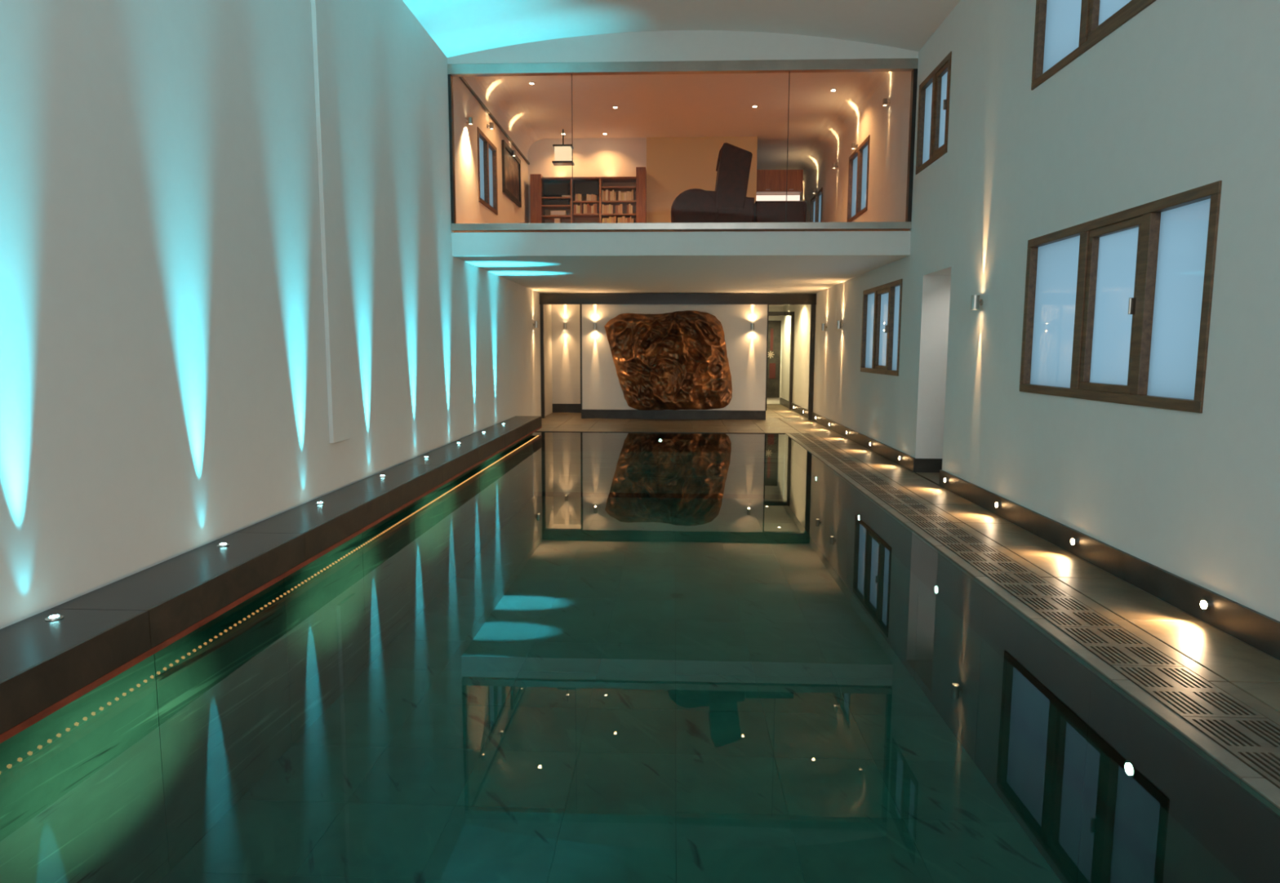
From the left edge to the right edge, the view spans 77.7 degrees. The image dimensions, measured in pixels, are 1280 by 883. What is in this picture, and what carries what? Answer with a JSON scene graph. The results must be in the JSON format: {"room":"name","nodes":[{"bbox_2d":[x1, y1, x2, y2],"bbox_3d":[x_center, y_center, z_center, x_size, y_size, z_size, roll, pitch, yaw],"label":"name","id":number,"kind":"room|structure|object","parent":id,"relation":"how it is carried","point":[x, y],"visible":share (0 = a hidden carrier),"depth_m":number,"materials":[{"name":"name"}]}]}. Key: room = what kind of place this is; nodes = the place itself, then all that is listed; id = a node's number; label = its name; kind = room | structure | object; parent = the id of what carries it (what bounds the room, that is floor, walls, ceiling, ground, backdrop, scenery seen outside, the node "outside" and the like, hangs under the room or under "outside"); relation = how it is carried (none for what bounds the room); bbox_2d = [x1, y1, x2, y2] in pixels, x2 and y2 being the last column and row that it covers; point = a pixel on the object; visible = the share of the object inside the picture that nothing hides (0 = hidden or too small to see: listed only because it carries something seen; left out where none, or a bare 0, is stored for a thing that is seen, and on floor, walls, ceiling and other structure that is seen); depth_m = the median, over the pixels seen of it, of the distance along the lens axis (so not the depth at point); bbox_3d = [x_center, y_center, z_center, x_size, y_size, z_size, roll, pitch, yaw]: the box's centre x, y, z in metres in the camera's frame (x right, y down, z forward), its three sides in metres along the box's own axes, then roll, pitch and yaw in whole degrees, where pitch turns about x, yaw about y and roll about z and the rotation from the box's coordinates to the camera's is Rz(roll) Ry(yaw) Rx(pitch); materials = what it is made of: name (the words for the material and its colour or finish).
{"room":"indoor swimming pool","nodes":[
{"label":"indoor swimming pool","id":0,"kind":"room"},
{"bbox_2d":[0,0,552,629],"bbox_3d":[-2.460,-1.725,9.281,0.300,6.750,23.800,0,7,2],"label":"wall","id":1,"kind":"structure","parent":0,"point":[163,384],"depth_m":4.68,"materials":[{"name":"white paint"}]},
{"bbox_2d":[311,0,350,443],"bbox_3d":[-2.423,-2.095,6.199,0.035,4.210,0.330,0,7,2],"label":"trim","id":2,"kind":"structure","parent":1,"relation":"attached to","point":[322,11],"depth_m":6.20,"materials":[{"name":"white paint"}]},
{"bbox_2d":[465,116,472,124],"bbox_3d":[-2.202,-4.136,10.251,0.092,0.080,0.060,0,7,2],"label":"wall sconce","id":3,"kind":"object","parent":1,"relation":"attached to","point":[469,120],"visible":1,"depth_m":10.23,"materials":[{"name":"metal"}]},
{"bbox_2d":[477,126,497,215],"bbox_3d":[-2.237,-3.869,11.467,0.102,0.990,1.150,0,7,2],"label":"window","id":4,"kind":"structure","parent":1,"relation":"in","point":[486,150],"depth_m":11.45,"materials":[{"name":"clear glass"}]},
{"bbox_2d":[486,122,493,129],"bbox_3d":[-2.148,-4.532,11.412,0.092,0.080,0.060,0,7,2],"label":"wall sconce","id":5,"kind":"object","parent":1,"relation":"attached to","point":[491,124],"visible":1,"depth_m":11.39,"materials":[{"name":"metal"}]},
{"bbox_2d":[458,76,529,164],"bbox_3d":[-2.150,-4.803,12.041,0.030,0.035,5.090,0,7,2],"label":"trim","id":6,"kind":"structure","parent":1,"relation":"attached to","point":[461,78],"depth_m":11.58,"materials":[{"name":"brown wood"}]},
{"bbox_2d":[501,139,521,207],"bbox_3d":[-2.104,-4.375,13.066,0.040,0.790,1.350,0,7,2],"label":"framed picture","id":7,"kind":"object","parent":1,"relation":"attached to","point":[511,166],"visible":1,"depth_m":12.96,"materials":[{"name":"brown wood"}]},
{"bbox_2d":[505,148,519,200],"bbox_3d":[-2.114,-4.375,13.066,0.020,0.630,1.190,0,7,2],"label":"print","id":8,"kind":"object","parent":7,"relation":"attached to","point":[512,163],"depth_m":13.07},
{"bbox_2d":[511,150,515,156],"bbox_3d":[-2.078,-4.715,13.000,0.092,0.080,0.060,0,7,2],"label":"wall sconce","id":9,"kind":"object","parent":1,"relation":"attached to","point":[513,151],"visible":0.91,"depth_m":12.97,"materials":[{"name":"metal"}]},
{"bbox_2d":[533,320,537,328],"bbox_3d":[-1.999,-2.243,15.226,0.098,0.130,0.072,0,7,2],"label":"wall sconce","id":10,"kind":"object","parent":1,"relation":"attached to","point":[535,324],"visible":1,"depth_m":15.19,"materials":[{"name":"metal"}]},
{"bbox_2d":[539,304,545,417],"bbox_3d":[-1.982,-1.626,16.143,0.064,2.305,0.080,0,7,2],"label":"trim","id":11,"kind":"structure","parent":1,"relation":"attached to","point":[541,306],"depth_m":16.11,"materials":[{"name":"black metal"}]},
{"bbox_2d":[551,304,580,404],"bbox_3d":[-1.524,-1.909,17.657,0.844,2.522,0.150,0,7,2],"label":"wall","id":12,"kind":"structure","parent":0,"point":[566,343],"depth_m":17.58,"materials":[{"name":"white paint"}]},
{"bbox_2d":[552,404,581,413],"bbox_3d":[-1.531,-0.743,17.703,0.844,0.195,0.025,0,7,2],"label":"baseboard","id":13,"kind":"structure","parent":12,"relation":"attached to","point":[564,408],"depth_m":17.69,"materials":[{"name":"wood"}]},
{"bbox_2d":[159,496,1062,882],"bbox_3d":[0.028,1.794,7.510,4.915,0.220,12.900,0,7,2],"label":"floor","id":14,"kind":"structure","parent":0,"point":[610,690],"depth_m":5.17,"materials":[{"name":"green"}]},
{"bbox_2d":[0,457,1279,882],"bbox_3d":[0.264,1.302,5.730,5.500,1.225,16.300,0,7,2],"label":"swimming pool","id":15,"kind":"structure","parent":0,"point":[121,782],"depth_m":4.31,"materials":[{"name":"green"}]},
{"bbox_2d":[0,416,542,743],"bbox_3d":[-2.263,0.583,5.659,0.446,0.201,16.100,0,7,2],"label":"pool ledge","id":16,"kind":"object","parent":15,"relation":"attached to","point":[104,632],"depth_m":3.91,"materials":[{"name":"stone"}]},
{"bbox_2d":[44,614,63,621],"bbox_3d":[-2.469,0.742,3.348,0.064,0.012,0.064,0,7,2],"label":"uplight","id":17,"kind":"object","parent":16,"relation":"on","point":[56,617],"visible":1,"depth_m":3.33,"materials":[{"name":"silver metal"}]},
{"bbox_2d":[217,542,229,546],"bbox_3d":[-2.413,0.598,4.601,0.064,0.012,0.064,0,7,2],"label":"uplight","id":18,"kind":"object","parent":16,"relation":"on","point":[224,544],"visible":1,"depth_m":4.59,"materials":[{"name":"silver metal"}]},
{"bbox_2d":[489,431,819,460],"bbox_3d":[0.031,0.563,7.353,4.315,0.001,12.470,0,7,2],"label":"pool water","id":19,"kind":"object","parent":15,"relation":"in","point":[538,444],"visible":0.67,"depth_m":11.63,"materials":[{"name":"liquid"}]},
{"bbox_2d":[535,431,785,434],"bbox_3d":[0.305,-0.125,13.559,4.315,0.069,0.030,0,7,2],"label":"trim","id":20,"kind":"structure","parent":15,"relation":"attached to","point":[535,431],"depth_m":13.56,"materials":[{"name":"brown stone"}]},
{"bbox_2d":[934,585,939,595],"bbox_3d":[2.104,1.051,5.630,0.016,0.068,0.068,0,7,2],"label":"pool light","id":21,"kind":"object","parent":15,"relation":"attached to","point":[936,587],"visible":1,"depth_m":5.61,"materials":[{"name":"silver metal"}]},
{"bbox_2d":[1124,760,1137,778],"bbox_3d":[1.998,1.336,3.239,0.016,0.068,0.068,0,7,2],"label":"pool light","id":22,"kind":"object","parent":15,"relation":"attached to","point":[1130,767],"visible":1,"depth_m":3.23,"materials":[{"name":"white glass"}]},
{"bbox_2d":[528,136,757,231],"bbox_3d":[0.032,-4.342,14.628,4.174,2.400,0.170,0,7,2],"label":"wall","id":23,"kind":"structure","parent":0,"point":[675,166],"depth_m":14.47,"materials":[{"name":"beige paint"}]},
{"bbox_2d":[582,293,765,293],"bbox_3d":[0.704,-1.806,16.829,3.680,2.522,1.520,0,7,2],"label":"wall","id":24,"kind":"structure","parent":0,"point":[582,293],"depth_m":15.93,"materials":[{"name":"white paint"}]},
{"bbox_2d":[579,304,582,409],"bbox_3d":[-1.189,-1.711,16.095,0.033,2.120,0.085,0,7,2],"label":"trim","id":25,"kind":"structure","parent":24,"relation":"attached to","point":[580,305],"depth_m":16.05,"materials":[{"name":"black metal"}]},
{"bbox_2d":[581,409,765,419],"bbox_3d":[0.671,-0.549,16.144,3.735,0.182,0.090,0,7,2],"label":"baseboard","id":26,"kind":"structure","parent":24,"relation":"attached to","point":[585,414],"depth_m":16.10,"materials":[{"name":"wood"}]},
{"bbox_2d":[582,304,767,410],"bbox_3d":[0.680,-1.696,16.017,3.705,2.120,0.080,0,7,2],"label":"wall panel","id":27,"kind":"object","parent":24,"relation":"attached to","point":[746,348],"visible":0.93,"depth_m":15.95,"materials":[{"name":"white paint"}]},
{"bbox_2d":[593,323,596,329],"bbox_3d":[-0.903,-2.310,15.927,0.072,0.130,0.098,0,7,2],"label":"wall sconce","id":28,"kind":"object","parent":27,"relation":"attached to","point":[594,324],"visible":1,"depth_m":15.88,"materials":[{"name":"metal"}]},
{"bbox_2d":[604,311,732,410],"bbox_3d":[0.561,-1.603,15.789,2.573,1.994,0.393,0,7,2],"label":"wall sculpture","id":29,"kind":"object","parent":27,"relation":"attached to","point":[678,360],"visible":1,"depth_m":15.81,"materials":[{"name":"orange metal"}]},
{"bbox_2d":[750,323,754,329],"bbox_3d":[2.234,-2.284,15.791,0.072,0.130,0.098,0,7,2],"label":"wall sconce","id":30,"kind":"object","parent":27,"relation":"attached to","point":[752,324],"visible":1,"depth_m":15.75,"materials":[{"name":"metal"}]},
{"bbox_2d":[539,293,816,305],"bbox_3d":[0.737,-2.842,15.857,5.500,0.213,0.140,0,7,2],"label":"trim","id":31,"kind":"structure","parent":24,"relation":"attached to","point":[544,299],"depth_m":15.80,"materials":[{"name":"brown metal"}]},
{"bbox_2d":[764,304,768,410],"bbox_3d":[2.544,-1.681,15.934,0.023,2.120,0.085,0,7,2],"label":"trim","id":32,"kind":"structure","parent":24,"relation":"attached to","point":[767,304],"depth_m":15.88,"materials":[{"name":"black metal"}]},
{"bbox_2d":[451,231,911,306],"bbox_3d":[0.706,-3.018,15.118,5.500,0.278,11.240,0,7,2],"label":"ceiling","id":33,"kind":"structure","parent":0,"point":[575,262],"depth_m":9.83,"materials":[{"name":"white paint"}]},
{"bbox_2d":[453,230,908,232],"bbox_3d":[0.709,-3.174,15.150,5.500,0.025,11.140,0,7,2],"label":"floor","id":34,"kind":"structure","parent":0,"point":[806,230],"depth_m":9.62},
{"bbox_2d":[529,167,646,231],"bbox_3d":[-0.928,-4.017,14.445,2.070,1.790,0.390,0,7,2],"label":"bookcase","id":35,"kind":"object","parent":34,"relation":"on","point":[540,212],"visible":0.44,"depth_m":14.29,"materials":[{"name":"brown wood"}]},
{"bbox_2d":[543,200,569,204],"bbox_3d":[-1.511,-4.319,14.434,0.440,0.090,0.256,0,7,2],"label":"books","id":36,"kind":"object","parent":35,"relation":"on","point":[545,202],"visible":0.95,"depth_m":14.31,"materials":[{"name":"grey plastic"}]},
{"bbox_2d":[544,182,569,196],"bbox_3d":[-1.501,-4.561,14.395,0.440,0.220,0.216,0,7,2],"label":"storage box","id":37,"kind":"object","parent":35,"relation":"in","point":[551,189],"visible":0.89,"depth_m":14.29,"materials":[{"name":"grey plastic"}]},
{"bbox_2d":[554,217,560,222],"bbox_3d":[-1.496,-3.953,14.399,0.100,0.170,0.106,0,7,2],"label":"canister","id":38,"kind":"object","parent":35,"relation":"on","point":[556,220],"visible":0.45,"depth_m":14.34,"materials":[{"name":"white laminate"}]},
{"bbox_2d":[550,210,567,215],"bbox_3d":[-1.473,-4.136,14.438,0.280,0.085,0.226,0,7,2],"label":"box","id":39,"kind":"object","parent":35,"relation":"on","point":[552,212],"visible":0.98,"depth_m":14.33,"materials":[{"name":"beige"}]},
{"bbox_2d":[573,204,576,213],"bbox_3d":[-1.174,-4.196,14.384,0.040,0.159,0.147,0,7,2],"label":"book","id":40,"kind":"object","parent":35,"relation":"on","point":[575,206],"visible":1,"depth_m":14.31,"materials":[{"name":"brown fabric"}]},
{"bbox_2d":[580,203,582,213],"bbox_3d":[-1.058,-4.206,14.398,0.027,0.175,0.187,0,7,2],"label":"book","id":41,"kind":"object","parent":35,"relation":"on","point":[581,205],"visible":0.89,"depth_m":14.31,"materials":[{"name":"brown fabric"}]},
{"bbox_2d":[586,204,590,213],"bbox_3d":[-0.930,-4.202,14.387,0.035,0.171,0.175,0,7,2],"label":"book","id":42,"kind":"object","parent":35,"relation":"on","point":[588,205],"visible":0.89,"depth_m":14.30,"materials":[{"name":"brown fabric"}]},
{"bbox_2d":[594,204,597,213],"bbox_3d":[-0.792,-4.200,14.370,0.040,0.172,0.154,0,7,2],"label":"book","id":43,"kind":"object","parent":35,"relation":"on","point":[595,205],"visible":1,"depth_m":14.30,"materials":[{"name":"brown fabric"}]},
{"bbox_2d":[601,204,604,213],"bbox_3d":[-0.665,-4.191,14.363,0.030,0.166,0.149,0,7,2],"label":"book","id":44,"kind":"object","parent":35,"relation":"on","point":[602,205],"visible":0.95,"depth_m":14.29,"materials":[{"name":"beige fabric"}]},
{"bbox_2d":[603,191,605,200],"bbox_3d":[-0.632,-4.418,14.356,0.032,0.169,0.190,0,7,2],"label":"book","id":45,"kind":"object","parent":35,"relation":"on","point":[604,192],"visible":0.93,"depth_m":14.26,"materials":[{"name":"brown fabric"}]},
{"bbox_2d":[604,205,606,213],"bbox_3d":[-0.623,-4.178,14.358,0.048,0.142,0.141,0,7,2],"label":"book","id":46,"kind":"object","parent":35,"relation":"on","point":[605,206],"visible":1,"depth_m":14.29,"materials":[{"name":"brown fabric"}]},
{"bbox_2d":[605,189,608,200],"bbox_3d":[-0.593,-4.429,14.338,0.040,0.196,0.160,0,7,2],"label":"book","id":47,"kind":"object","parent":35,"relation":"on","point":[606,190],"visible":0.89,"depth_m":14.26,"materials":[{"name":"beige paper"}]},
{"bbox_2d":[606,204,608,213],"bbox_3d":[-0.576,-4.184,14.367,0.035,0.153,0.162,0,7,2],"label":"book","id":48,"kind":"object","parent":35,"relation":"on","point":[607,206],"visible":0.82,"depth_m":14.29,"materials":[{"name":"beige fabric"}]},
{"bbox_2d":[609,191,612,200],"bbox_3d":[-0.514,-4.413,14.339,0.040,0.164,0.166,0,7,2],"label":"book","id":49,"kind":"object","parent":35,"relation":"on","point":[611,193],"visible":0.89,"depth_m":14.26,"materials":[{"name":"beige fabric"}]},
{"bbox_2d":[610,204,613,213],"bbox_3d":[-0.503,-4.182,14.358,0.030,0.151,0.152,0,7,2],"label":"book","id":50,"kind":"object","parent":35,"relation":"on","point":[611,206],"visible":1,"depth_m":14.28,"materials":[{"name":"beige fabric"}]},
{"bbox_2d":[615,205,617,213],"bbox_3d":[-0.417,-4.178,14.365,0.044,0.141,0.171,0,7,2],"label":"book","id":51,"kind":"object","parent":35,"relation":"on","point":[616,206],"visible":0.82,"depth_m":14.28,"materials":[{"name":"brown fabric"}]},
{"bbox_2d":[619,204,622,213],"bbox_3d":[-0.337,-4.192,14.361,0.047,0.171,0.175,0,7,2],"label":"book","id":52,"kind":"object","parent":35,"relation":"on","point":[620,205],"visible":0.89,"depth_m":14.28,"materials":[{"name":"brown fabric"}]},
{"bbox_2d":[622,216,625,222],"bbox_3d":[-0.295,-3.971,14.370,0.046,0.181,0.145,0,7,2],"label":"book","id":53,"kind":"object","parent":35,"relation":"on","point":[623,217],"visible":0.64,"depth_m":14.30,"materials":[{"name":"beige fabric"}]},
{"bbox_2d":[623,192,626,200],"bbox_3d":[-0.261,-4.404,14.338,0.044,0.148,0.183,0,7,2],"label":"book","id":54,"kind":"object","parent":35,"relation":"on","point":[624,193],"visible":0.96,"depth_m":14.25,"materials":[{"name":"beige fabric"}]},
{"bbox_2d":[626,191,629,200],"bbox_3d":[-0.210,-4.412,14.336,0.048,0.166,0.186,0,7,2],"label":"book","id":55,"kind":"object","parent":35,"relation":"on","point":[628,192],"visible":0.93,"depth_m":14.24,"materials":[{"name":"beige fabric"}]},
{"bbox_2d":[626,204,629,213],"bbox_3d":[-0.214,-4.183,14.339,0.030,0.158,0.140,0,7,2],"label":"book","id":56,"kind":"object","parent":35,"relation":"on","point":[628,206],"visible":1,"depth_m":14.27,"materials":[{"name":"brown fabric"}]},
{"bbox_2d":[629,191,631,200],"bbox_3d":[-0.166,-4.405,14.314,0.036,0.156,0.146,0,7,2],"label":"book","id":57,"kind":"object","parent":35,"relation":"on","point":[630,193],"visible":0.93,"depth_m":14.24,"materials":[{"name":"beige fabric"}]},
{"bbox_2d":[671,142,754,231],"bbox_3d":[0.929,-3.205,10.336,1.050,1.140,0.770,0,7,2],"label":"armchair","id":58,"kind":"object","parent":34,"relation":"on","point":[729,202],"visible":0.74,"depth_m":9.97,"materials":[{"name":"leather"}]},
{"bbox_2d":[715,145,723,171],"bbox_3d":[1.048,-3.668,10.277,0.105,0.205,0.610,0,7,2],"label":"cushion","id":59,"kind":"object","parent":58,"relation":"on","point":[718,158],"depth_m":10.07,"materials":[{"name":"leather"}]},
{"bbox_2d":[755,195,799,200],"bbox_3d":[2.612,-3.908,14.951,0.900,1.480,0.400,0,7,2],"label":"backsplash","id":60,"kind":"structure","parent":34,"relation":"on","point":[758,197],"depth_m":15.04,"materials":[{"name":"white laminate"}]},
{"bbox_2d":[756,169,803,195],"bbox_3d":[2.596,-4.855,14.876,0.860,0.400,0.335,0,7,2],"label":"upper cabinet","id":61,"kind":"object","parent":60,"relation":"on","point":[769,182],"visible":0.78,"depth_m":14.73,"materials":[{"name":"brown wood"}]},
{"bbox_2d":[752,200,806,231],"bbox_3d":[1.789,-2.846,10.324,0.635,0.435,0.700,0,7,2],"label":"ottoman","id":62,"kind":"object","parent":34,"relation":"on","point":[764,211],"visible":0.45,"depth_m":9.97,"materials":[{"name":"leather"}]},
{"bbox_2d":[469,71,893,188],"bbox_3d":[0.716,-5.476,14.885,5.500,0.380,11.140,0,7,2],"label":"ceiling","id":63,"kind":"structure","parent":0,"point":[709,104],"depth_m":12.51,"materials":[{"name":"white paint"}]},
{"bbox_2d":[551,128,574,165],"bbox_3d":[-1.346,-5.166,13.924,0.360,0.590,0.240,0,7,2],"label":"lantern","id":64,"kind":"object","parent":63,"relation":"hanging from","point":[562,153],"visible":0.91,"depth_m":13.85,"materials":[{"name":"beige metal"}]},
{"bbox_2d":[402,0,960,57],"bbox_3d":[0.195,-4.008,3.132,5.500,0.390,12.349,0,7,2],"label":"ceiling","id":65,"kind":"structure","parent":0,"point":[458,27],"depth_m":8.69,"materials":[{"name":"white paint"}]},
{"bbox_2d":[447,30,918,64],"bbox_3d":[0.469,-4.769,9.310,5.500,0.630,0.110,0,7,2],"label":"wall","id":66,"kind":"structure","parent":0,"point":[674,45],"depth_m":9.27,"materials":[{"name":"white paint"}]},
{"bbox_2d":[447,57,918,231],"bbox_3d":[0.465,-3.499,9.446,5.500,1.925,0.110,0,7,2],"label":"window","id":67,"kind":"structure","parent":66,"relation":"in","point":[910,64],"depth_m":9.38,"materials":[{"name":"glass"}]},
{"bbox_2d":[766,306,782,404],"bbox_3d":[0.956,-3.636,20.764,5.500,5.260,0.170,0,7,2],"label":"wall","id":68,"kind":"structure","parent":0,"point":[769,400],"depth_m":20.68,"materials":[{"name":"white paint"}]},
{"bbox_2d":[766,320,781,397],"bbox_3d":[3.237,-2.144,20.720,0.840,2.000,0.038,0,7,2],"label":"tapestry","id":69,"kind":"object","parent":68,"relation":"attached to","point":[774,326],"depth_m":20.70,"materials":[{"name":"fabric"}]},
{"bbox_2d":[537,404,1279,882],"bbox_3d":[1.286,0.508,9.271,7.224,0.340,23.600,0,7,2],"label":"floor","id":70,"kind":"structure","parent":0,"point":[1215,693],"depth_m":4.08,"materials":[{"name":"grey"}]},
{"bbox_2d":[912,458,942,472],"bbox_3d":[4.025,0.282,9.127,1.744,0.160,0.025,0,7,2],"label":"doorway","id":71,"kind":"structure","parent":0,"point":[920,465],"depth_m":9.14,"materials":[{"name":"stone"}]},
{"bbox_2d":[942,275,951,457],"bbox_3d":[4.214,-0.875,8.428,1.524,2.700,1.500,0,7,2],"label":"wall","id":72,"kind":"structure","parent":0,"point":[950,275],"depth_m":9.03,"materials":[{"name":"white paint"}]},
{"bbox_2d":[780,0,1279,661],"bbox_3d":[3.334,-1.677,9.030,0.300,6.750,23.800,0,7,2],"label":"wall","id":73,"kind":"structure","parent":0,"point":[1184,95],"depth_m":5.55,"materials":[{"name":"white paint"}]},
{"bbox_2d":[768,311,794,409],"bbox_3d":[3.118,-1.902,18.747,0.976,2.290,0.120,0,7,2],"label":"door frame","id":74,"kind":"structure","parent":73,"relation":"in","point":[771,313],"depth_m":18.63,"materials":[{"name":"brown wood"}]},
{"bbox_2d":[779,397,808,417],"bbox_3d":[3.574,-0.798,18.461,0.022,0.165,4.820,0,7,2],"label":"baseboard","id":75,"kind":"structure","parent":73,"relation":"attached to","point":[798,409],"depth_m":18.13,"materials":[{"name":"stone"}]},
{"bbox_2d":[807,304,815,420],"bbox_3d":[3.438,-1.581,15.908,0.086,2.305,0.080,0,7,2],"label":"trim","id":76,"kind":"structure","parent":73,"relation":"attached to","point":[812,327],"depth_m":15.87,"materials":[{"name":"black metal"}]},
{"bbox_2d":[809,186,822,222],"bbox_3d":[3.539,-4.386,15.812,0.102,1.060,1.300,0,7,2],"label":"window","id":77,"kind":"structure","parent":73,"relation":"in","point":[815,213],"depth_m":15.75,"materials":[{"name":"clear glass"}]},
{"bbox_2d":[821,323,826,330],"bbox_3d":[3.379,-2.102,14.591,0.098,0.130,0.072,0,7,2],"label":"wall sconce","id":78,"kind":"object","parent":73,"relation":"attached to","point":[823,325],"visible":1,"depth_m":14.56,"materials":[{"name":"metal"}]},
{"bbox_2d":[832,163,838,168],"bbox_3d":[3.366,-4.759,13.712,0.092,0.080,0.060,0,7,2],"label":"wall sconce","id":79,"kind":"object","parent":73,"relation":"attached to","point":[834,165],"visible":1,"depth_m":13.69,"materials":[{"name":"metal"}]},
{"bbox_2d":[836,320,843,328],"bbox_3d":[3.318,-1.942,13.202,0.098,0.130,0.072,0,7,2],"label":"wall sconce","id":80,"kind":"object","parent":73,"relation":"attached to","point":[838,322],"visible":1,"depth_m":13.18,"materials":[{"name":"metal"}]},
{"bbox_2d":[851,142,857,149],"bbox_3d":[3.300,-4.548,12.227,0.092,0.080,0.060,0,7,2],"label":"wall sconce","id":81,"kind":"object","parent":73,"relation":"attached to","point":[853,144],"visible":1,"depth_m":12.21,"materials":[{"name":"metal"}]},
{"bbox_2d":[846,134,870,222],"bbox_3d":[3.378,-3.966,12.165,0.102,1.060,1.350,0,7,2],"label":"window","id":82,"kind":"structure","parent":73,"relation":"in","point":[859,161],"depth_m":12.14,"materials":[{"name":"clear glass"}]},
{"bbox_2d":[811,412,915,471],"bbox_3d":[3.314,-0.121,12.580,0.022,0.165,6.870,0,7,2],"label":"baseboard","id":83,"kind":"structure","parent":73,"relation":"attached to","point":[891,454],"depth_m":11.26,"materials":[{"name":"wood"}]},
{"bbox_2d":[860,278,902,376],"bbox_3d":[3.287,-1.519,10.798,0.125,1.190,2.010,0,7,2],"label":"window","id":84,"kind":"structure","parent":73,"relation":"in","point":[882,304],"depth_m":10.82,"materials":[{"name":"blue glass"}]},
{"bbox_2d":[882,98,890,106],"bbox_3d":[3.220,-4.437,10.390,0.092,0.080,0.060,0,7,2],"label":"wall sconce","id":85,"kind":"object","parent":73,"relation":"attached to","point":[885,101],"visible":1,"depth_m":10.37,"materials":[{"name":"metal"}]},
{"bbox_2d":[915,51,951,174],"bbox_3d":[3.209,-3.524,8.626,0.125,0.990,1.050,0,7,2],"label":"window","id":86,"kind":"structure","parent":73,"relation":"in","point":[934,97],"depth_m":8.58,"materials":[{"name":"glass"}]},
{"bbox_2d":[943,477,947,483],"bbox_3d":[3.090,0.390,8.029,0.024,0.060,0.060,0,7,2],"label":"light","id":87,"kind":"object","parent":73,"relation":"attached to","point":[945,479],"visible":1,"depth_m":8.01,"materials":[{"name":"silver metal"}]},
{"bbox_2d":[970,294,982,310],"bbox_3d":[3.053,-1.262,7.206,0.098,0.130,0.072,0,7,2],"label":"wall sconce","id":88,"kind":"object","parent":73,"relation":"attached to","point":[975,302],"visible":1,"depth_m":7.18,"materials":[{"name":"metal"}]},
{"bbox_2d":[995,501,1000,508],"bbox_3d":[3.033,0.538,6.739,0.024,0.060,0.060,0,7,2],"label":"light","id":89,"kind":"object","parent":73,"relation":"attached to","point":[997,504],"visible":1,"depth_m":6.72,"materials":[{"name":"silver metal"}]},
{"bbox_2d":[1070,537,1077,546],"bbox_3d":[2.975,0.687,5.449,0.024,0.060,0.060,0,7,2],"label":"light","id":90,"kind":"object","parent":73,"relation":"attached to","point":[1073,541],"visible":1,"depth_m":5.43,"materials":[{"name":"silver metal"}]},
{"bbox_2d":[1031,0,1155,90],"bbox_3d":[3.051,-3.113,5.058,0.125,0.990,2.220,0,7,2],"label":"window","id":91,"kind":"structure","parent":73,"relation":"in","point":[1064,30],"depth_m":5.71,"materials":[{"name":"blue glass"}]},
{"bbox_2d":[938,470,1279,660],"bbox_3d":[2.884,0.998,2.854,0.022,0.165,10.890,0,7,2],"label":"baseboard","id":92,"kind":"structure","parent":73,"relation":"attached to","point":[1258,630],"depth_m":4.68,"materials":[{"name":"stone"}]},
{"bbox_2d":[1019,180,1222,413],"bbox_3d":[3.040,-0.867,5.217,0.125,1.190,2.220,0,7,2],"label":"window","id":93,"kind":"structure","parent":73,"relation":"in","point":[1117,307],"depth_m":4.94,"materials":[{"name":"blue glass"}]},
{"bbox_2d":[1200,599,1211,610],"bbox_3d":[2.916,0.842,4.099,0.024,0.060,0.060,0,7,2],"label":"light","id":94,"kind":"object","parent":73,"relation":"attached to","point":[1205,604],"visible":1,"depth_m":4.08,"materials":[{"name":"silver metal"}]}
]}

